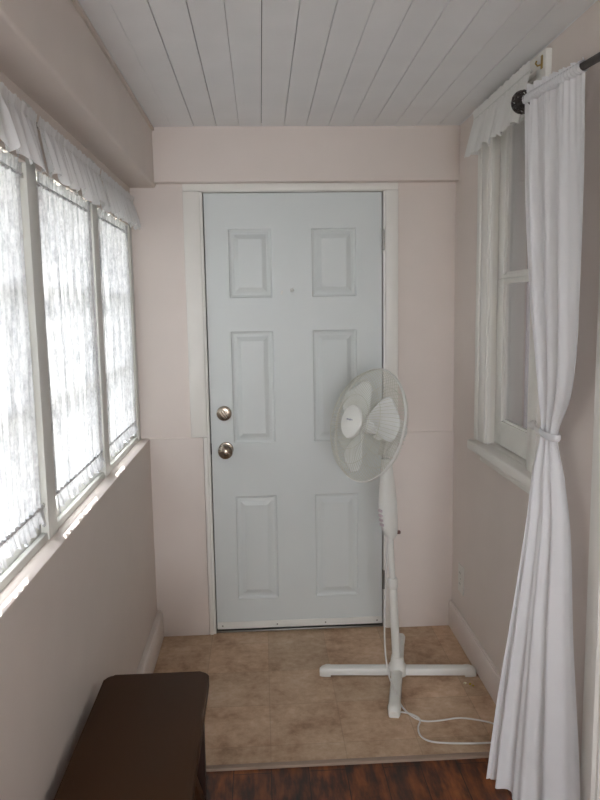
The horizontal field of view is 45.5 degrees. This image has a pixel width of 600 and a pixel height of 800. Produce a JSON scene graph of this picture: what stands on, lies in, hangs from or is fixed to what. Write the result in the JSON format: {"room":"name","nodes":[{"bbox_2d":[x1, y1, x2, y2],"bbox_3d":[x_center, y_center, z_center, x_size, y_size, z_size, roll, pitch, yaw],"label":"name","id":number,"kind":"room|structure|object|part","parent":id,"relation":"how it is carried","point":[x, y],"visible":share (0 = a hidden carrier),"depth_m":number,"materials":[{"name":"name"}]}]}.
{"room":"sunroom","nodes":[
{"label":"sunroom","id":0,"kind":"room"},
{"bbox_2d":[0,71,129,225],"bbox_3d":[-0.661,-0.578,0.168,0.164,0.415,5.953,-1,7,-3],"label":"wall","id":1,"kind":"structure","parent":0,"point":[8,83],"depth_m":1.93,"materials":[{"name":"paint"}]},
{"bbox_2d":[0,439,156,799],"bbox_3d":[-0.614,1.077,0.386,0.204,1.045,5.953,-1,7,-3],"label":"wall","id":2,"kind":"structure","parent":0,"point":[80,613],"depth_m":1.89,"materials":[{"name":"paint"}]},
{"bbox_2d":[0,525,47,591],"bbox_3d":[-0.667,-0.088,1.477,0.056,0.986,0.602,-1,7,-3],"label":"window","id":3,"kind":"structure","parent":2,"relation":"in","point":[20,558],"depth_m":1.66,"materials":[{"name":"paint"}]},
{"bbox_3d":[-0.667,0.366,1.536,0.040,0.062,0.500,-1,7,-3],"label":"rail","id":4,"kind":"part","parent":3,"relation":"part of","materials":[{"name":"paint"}]},
{"bbox_2d":[0,148,45,572],"bbox_3d":[-0.642,-0.094,1.477,0.026,0.914,0.584,-1,7,-3],"label":"lace curtain","id":5,"kind":"object","parent":3,"relation":"hanging from","point":[21,507],"visible":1,"depth_m":1.63,"materials":[{"name":"fabric"}]},
{"bbox_2d":[20,99,57,539],"bbox_3d":[-0.707,-0.182,1.806,0.105,1.088,0.076,-1,7,-3],"label":"window post","id":6,"kind":"object","parent":2,"relation":"on","point":[28,186],"visible":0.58,"depth_m":1.79,"materials":[{"name":"paint"}]},
{"bbox_2d":[0,82,46,172],"bbox_3d":[-0.619,-0.585,1.433,0.052,0.150,0.675,-1,7,-3],"label":"valance","id":7,"kind":"object","parent":6,"relation":"attached to","point":[18,128],"visible":1,"depth_m":1.60,"materials":[{"name":"white fabric"}]},
{"bbox_2d":[36,173,104,527],"bbox_3d":[-0.704,-0.176,2.150,0.056,0.986,0.602,-1,7,-3],"label":"window","id":8,"kind":"structure","parent":2,"relation":"in","point":[71,505],"depth_m":2.16,"materials":[{"name":"paint"}]},
{"bbox_2d":[36,170,104,512],"bbox_3d":[-0.679,-0.182,2.151,0.026,0.914,0.584,-1,7,-3],"label":"lace curtain","id":9,"kind":"object","parent":8,"relation":"hanging from","point":[64,216],"visible":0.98,"depth_m":2.10,"materials":[{"name":"fabric"}]},
{"bbox_3d":[-0.705,0.278,2.209,0.040,0.062,0.500,-1,7,-3],"label":"rail","id":10,"kind":"part","parent":8,"relation":"part of","materials":[{"name":"paint"}]},
{"bbox_2d":[89,158,110,476],"bbox_3d":[-0.744,-0.270,2.479,0.105,1.088,0.076,-1,7,-3],"label":"window post","id":11,"kind":"object","parent":2,"relation":"on","point":[106,469],"visible":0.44,"depth_m":2.48,"materials":[{"name":"paint"}]},
{"bbox_2d":[36,116,110,211],"bbox_3d":[-0.656,-0.674,2.118,0.052,0.151,0.696,-1,7,-3],"label":"valance","id":12,"kind":"object","parent":11,"relation":"attached to","point":[73,169],"visible":0.98,"depth_m":2.03,"materials":[{"name":"white fabric"}]},
{"bbox_2d":[97,211,137,469],"bbox_3d":[-0.741,-0.264,2.823,0.056,0.986,0.602,-1,7,-3],"label":"window","id":13,"kind":"structure","parent":2,"relation":"in","point":[115,460],"depth_m":2.87,"materials":[{"name":"paint"}]},
{"bbox_2d":[97,208,138,458],"bbox_3d":[-0.716,-0.269,2.824,0.026,0.914,0.584,-1,7,-3],"label":"lace curtain","id":14,"kind":"object","parent":13,"relation":"hanging from","point":[112,233],"visible":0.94,"depth_m":2.78,"materials":[{"name":"fabric"}]},
{"bbox_3d":[-0.742,0.191,2.882,0.040,0.062,0.500,-1,7,-3],"label":"rail","id":15,"kind":"part","parent":13,"relation":"part of","materials":[{"name":"paint"}]},
{"bbox_2d":[136,611,163,673],"bbox_3d":[-0.627,1.113,2.870,0.027,0.130,0.977,-1,7,-3],"label":"baseboard","id":16,"kind":"structure","parent":2,"relation":"attached to","point":[149,658],"depth_m":3.07,"materials":[{"name":"paint"}]},
{"bbox_2d":[130,182,455,636],"bbox_3d":[0.000,-0.101,3.317,1.950,2.600,0.151,-1,7,-3],"label":"wall","id":17,"kind":"structure","parent":0,"point":[423,468],"depth_m":3.26,"materials":[{"name":"paint"}]},
{"bbox_2d":[127,192,140,440],"bbox_3d":[-0.780,-0.356,3.142,0.105,1.088,0.055,-1,7,-3],"label":"window post","id":18,"kind":"object","parent":17,"relation":"on","point":[129,236],"visible":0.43,"depth_m":3.14,"materials":[{"name":"paint"}]},
{"bbox_2d":[100,170,140,229],"bbox_3d":[-0.693,-0.761,2.785,0.052,0.151,0.637,-1,7,-3],"label":"valance","id":19,"kind":"object","parent":18,"relation":"attached to","point":[120,201],"visible":0.95,"depth_m":2.73,"materials":[{"name":"white fabric"}]},
{"bbox_2d":[182,182,397,634],"bbox_3d":[-0.023,0.074,3.267,0.947,2.066,0.014,-1,7,-3],"label":"door frame","id":20,"kind":"structure","parent":17,"relation":"attached to","point":[191,204],"depth_m":3.18,"materials":[{"name":"white paint"}]},
{"bbox_2d":[199,190,385,633],"bbox_3d":[-0.016,0.078,3.302,0.840,2.054,0.205,-1,7,-3],"label":"door","id":21,"kind":"structure","parent":17,"relation":"in","point":[293,282],"depth_m":3.27,"materials":[{"name":"paint"}]},
{"bbox_3d":[-0.337,0.232,3.239,0.067,0.067,0.075,-1,7,-3],"label":"knob","id":22,"kind":"part","parent":21,"relation":"part of","materials":[{"name":"silver metal"}]},
{"bbox_2d":[152,125,459,183],"bbox_3d":[-0.033,-1.116,3.117,1.510,0.334,0.102,-1,7,-3],"label":"wall","id":23,"kind":"structure","parent":0,"point":[216,154],"depth_m":3.08,"materials":[{"name":"paint"}]},
{"bbox_2d":[71,0,153,130],"bbox_3d":[-0.464,-0.769,0.118,0.013,0.014,5.883,-1,7,-3],"label":"trim","id":24,"kind":"structure","parent":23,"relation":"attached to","point":[76,3],"depth_m":2.14,"materials":[{"name":"paint"}]},
{"bbox_2d":[153,625,511,799],"bbox_3d":[0.189,1.542,0.413,1.850,0.110,6.200,-1,7,-3],"label":"floor","id":25,"kind":"structure","parent":0,"point":[268,700],"depth_m":2.69,"materials":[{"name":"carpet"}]},
{"bbox_2d":[53,671,208,799],"bbox_3d":[-0.396,1.103,1.705,0.308,0.456,0.936,-1,7,-3],"label":"bench","id":26,"kind":"object","parent":25,"relation":"on","point":[142,737],"visible":1,"depth_m":1.82,"materials":[{"name":"brown paint"}]},
{"bbox_3d":[-0.300,1.061,2.133,0.034,0.425,0.036,-1,7,-3],"label":"leg","id":27,"kind":"part","parent":26,"relation":"part of","materials":[{"name":"brown wood"}]},
{"bbox_2d":[206,752,489,771],"bbox_3d":[0.085,1.230,2.420,1.405,0.016,0.022,-1,7,-3],"label":"trim","id":28,"kind":"structure","parent":25,"relation":"on","point":[473,755],"depth_m":2.42,"materials":[{"name":"plastic"}]},
{"bbox_2d":[320,368,493,743],"bbox_3d":[0.500,0.523,2.769,0.525,1.288,0.806,-7,10,-39],"label":"pedestal fan","id":29,"kind":"object","parent":25,"relation":"on","point":[383,423],"visible":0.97,"depth_m":2.81,"materials":[{"name":"white plastic"}]},
{"bbox_3d":[0.223,0.194,2.785,0.071,0.166,0.165,-2,8,-9],"label":"blade","id":30,"kind":"part","parent":29,"relation":"part of","materials":[{"name":"plastic"}]},
{"bbox_3d":[0.228,-0.004,2.834,0.075,0.148,0.158,-4,8,-23],"label":"blade","id":31,"kind":"part","parent":29,"relation":"part of","materials":[{"name":"plastic"}]},
{"bbox_3d":[0.258,1.125,2.991,0.267,0.032,0.047,-1,7,2],"label":"leg","id":32,"kind":"part","parent":29,"relation":"part of","materials":[{"name":"white plastic"}]},
{"bbox_2d":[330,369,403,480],"bbox_3d":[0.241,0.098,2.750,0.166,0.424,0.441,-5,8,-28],"label":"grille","id":33,"kind":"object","parent":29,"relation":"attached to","point":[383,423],"depth_m":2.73,"materials":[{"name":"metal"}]},
{"bbox_2d":[334,368,406,482],"bbox_3d":[0.264,0.096,2.762,0.129,0.432,0.448,-5,9,-29],"label":"grille","id":34,"kind":"object","parent":29,"relation":"attached to","point":[383,423],"depth_m":2.72,"materials":[{"name":"white plastic"}]},
{"bbox_2d":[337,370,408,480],"bbox_3d":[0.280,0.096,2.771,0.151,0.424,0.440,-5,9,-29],"label":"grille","id":35,"kind":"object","parent":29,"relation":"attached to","point":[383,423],"depth_m":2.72,"materials":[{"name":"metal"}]},
{"bbox_3d":[0.313,0.068,2.664,0.037,0.164,0.177,-6,9,-36],"label":"blade","id":36,"kind":"part","parent":29,"relation":"part of","materials":[{"name":"plastic"}]},
{"bbox_3d":[0.381,1.143,2.841,0.047,0.032,0.267,0,8,10],"label":"leg","id":37,"kind":"part","parent":29,"relation":"part of","materials":[{"name":"white plastic"}]},
{"bbox_3d":[0.432,1.104,3.131,0.047,0.032,0.267,0,8,10],"label":"leg","id":38,"kind":"part","parent":29,"relation":"part of","materials":[{"name":"white plastic"}]},
{"bbox_3d":[0.555,1.122,2.981,0.267,0.032,0.047,-1,7,2],"label":"leg","id":39,"kind":"part","parent":29,"relation":"part of","materials":[{"name":"white plastic"}]},
{"bbox_3d":[0.475,0.886,2.629,0.577,0.607,0.255,6,10,44],"label":"power cord","id":40,"kind":"part","parent":29,"relation":"part of","materials":[{"name":"plastic"}]},
{"bbox_2d":[78,0,596,126],"bbox_3d":[0.172,-0.846,0.169,1.900,0.101,6.333,-1,7,-3],"label":"ceiling","id":41,"kind":"structure","parent":0,"point":[186,63],"depth_m":2.20,"materials":[{"name":"paint"}]},
{"bbox_2d":[0,0,155,187],"bbox_3d":[-0.607,-0.712,0.153,0.277,0.348,5.953,-1,7,-3],"label":"beam","id":42,"kind":"structure","parent":41,"relation":"attached to","point":[47,49],"depth_m":1.83,"materials":[{"name":"paint"}]},
{"bbox_2d":[452,0,599,771],"bbox_3d":[0.939,0.270,0.366,0.140,2.600,5.953,-1,7,-3],"label":"wall","id":43,"kind":"structure","parent":0,"point":[490,511],"depth_m":2.62,"materials":[{"name":"paint"}]},
{"bbox_2d":[458,562,463,595],"bbox_3d":[0.727,0.809,3.233,0.010,0.130,0.078,-1,7,-3],"label":"outlet","id":44,"kind":"object","parent":43,"relation":"attached to","point":[460,567],"visible":1,"depth_m":3.22,"materials":[{"name":"plastic"}]},
{"bbox_2d":[449,600,500,703],"bbox_3d":[0.746,1.081,2.941,0.015,0.130,0.977,-1,7,-3],"label":"baseboard","id":45,"kind":"structure","parent":43,"relation":"attached to","point":[486,670],"depth_m":3.00,"materials":[{"name":"paint"}]},
{"bbox_2d":[467,48,551,493],"bbox_3d":[0.779,-0.399,2.480,0.188,1.373,0.739,-1,7,-3],"label":"window","id":46,"kind":"structure","parent":43,"relation":"in","point":[501,442],"depth_m":2.70,"materials":[{"name":"white paint"}]},
{"bbox_3d":[0.717,-0.475,2.762,0.020,1.293,0.066,-1,7,-3],"label":"casing","id":47,"kind":"part","parent":46,"relation":"part of","materials":[{"name":"white paint"}]},
{"bbox_2d":[464,61,532,157],"bbox_3d":[0.687,-0.982,2.481,0.086,0.187,0.591,-1,7,-3],"label":"valance","id":48,"kind":"object","parent":46,"relation":"attached to","point":[492,117],"visible":0.9,"depth_m":2.45,"materials":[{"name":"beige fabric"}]},
{"bbox_3d":[0.706,-1.043,2.474,0.042,0.010,0.580,-1,7,-3],"label":"rod","id":49,"kind":"part","parent":48,"relation":"part of","materials":[{"name":"paint"}]},
{"bbox_3d":[0.790,0.243,2.553,0.188,0.081,0.717,-1,7,-3],"label":"sill","id":50,"kind":"part","parent":46,"relation":"part of","materials":[{"name":"white paint"}]},
{"bbox_3d":[0.783,-0.119,2.541,0.030,0.628,0.444,-1,7,-3],"label":"sash","id":51,"kind":"part","parent":46,"relation":"part of","materials":[{"name":"beige paint"}]},
{"bbox_3d":[0.773,-0.730,2.461,0.030,0.604,0.444,-1,7,-3],"label":"sash","id":52,"kind":"part","parent":46,"relation":"part of","materials":[{"name":"beige paint"}]},
{"bbox_2d":[523,257,529,427],"bbox_3d":[0.897,-0.372,2.515,0.047,1.516,0.564,-1,7,-3],"label":"sheer curtain","id":53,"kind":"object","parent":46,"relation":"attached to","point":[528,292],"visible":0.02,"depth_m":2.78,"materials":[{"name":"fabric"}]},
{"bbox_3d":[0.721,-1.060,2.416,0.020,0.043,0.469,-1,7,-3],"label":"head casing","id":54,"kind":"part","parent":46,"relation":"part of","materials":[{"name":"white paint"}]},
{"bbox_2d":[535,55,542,68],"bbox_3d":[0.715,-1.013,2.145,0.022,0.038,0.012,-1,7,-3],"label":"hook","id":55,"kind":"object","parent":46,"relation":"attached to","point":[541,62],"visible":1,"depth_m":2.14,"materials":[{"name":"gold metal"}]},
{"bbox_3d":[0.725,-1.014,2.145,0.003,0.038,0.012,-1,7,-3],"label":"plate","id":56,"kind":"part","parent":55,"relation":"part of","materials":[{"name":"gold metal"}]},
{"bbox_3d":[0.746,-0.406,2.232,0.020,1.293,0.066,-1,7,-3],"label":"casing","id":57,"kind":"part","parent":46,"relation":"part of","materials":[{"name":"beige paint"}]},
{"bbox_2d":[511,52,599,114],"bbox_3d":[0.731,-0.753,1.445,0.115,0.169,1.523,-1,7,-3],"label":"curtain rod","id":58,"kind":"object","parent":43,"relation":"attached to","point":[518,106],"visible":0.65,"depth_m":2.12,"materials":[{"name":"brown metal"}]},
{"bbox_2d":[486,57,589,799],"bbox_3d":[0.679,0.177,2.062,0.177,2.181,0.429,-1,7,-3],"label":"curtain","id":59,"kind":"object","parent":58,"relation":"hanging from","point":[534,753],"visible":0.98,"depth_m":2.04,"materials":[{"name":"white fabric"}]},
{"bbox_2d":[580,267,599,799],"bbox_3d":[0.874,0.284,1.442,0.158,2.106,0.920,-1,7,-3],"label":"door","id":60,"kind":"structure","parent":43,"relation":"in","point":[590,747],"depth_m":1.91,"materials":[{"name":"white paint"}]}
]}

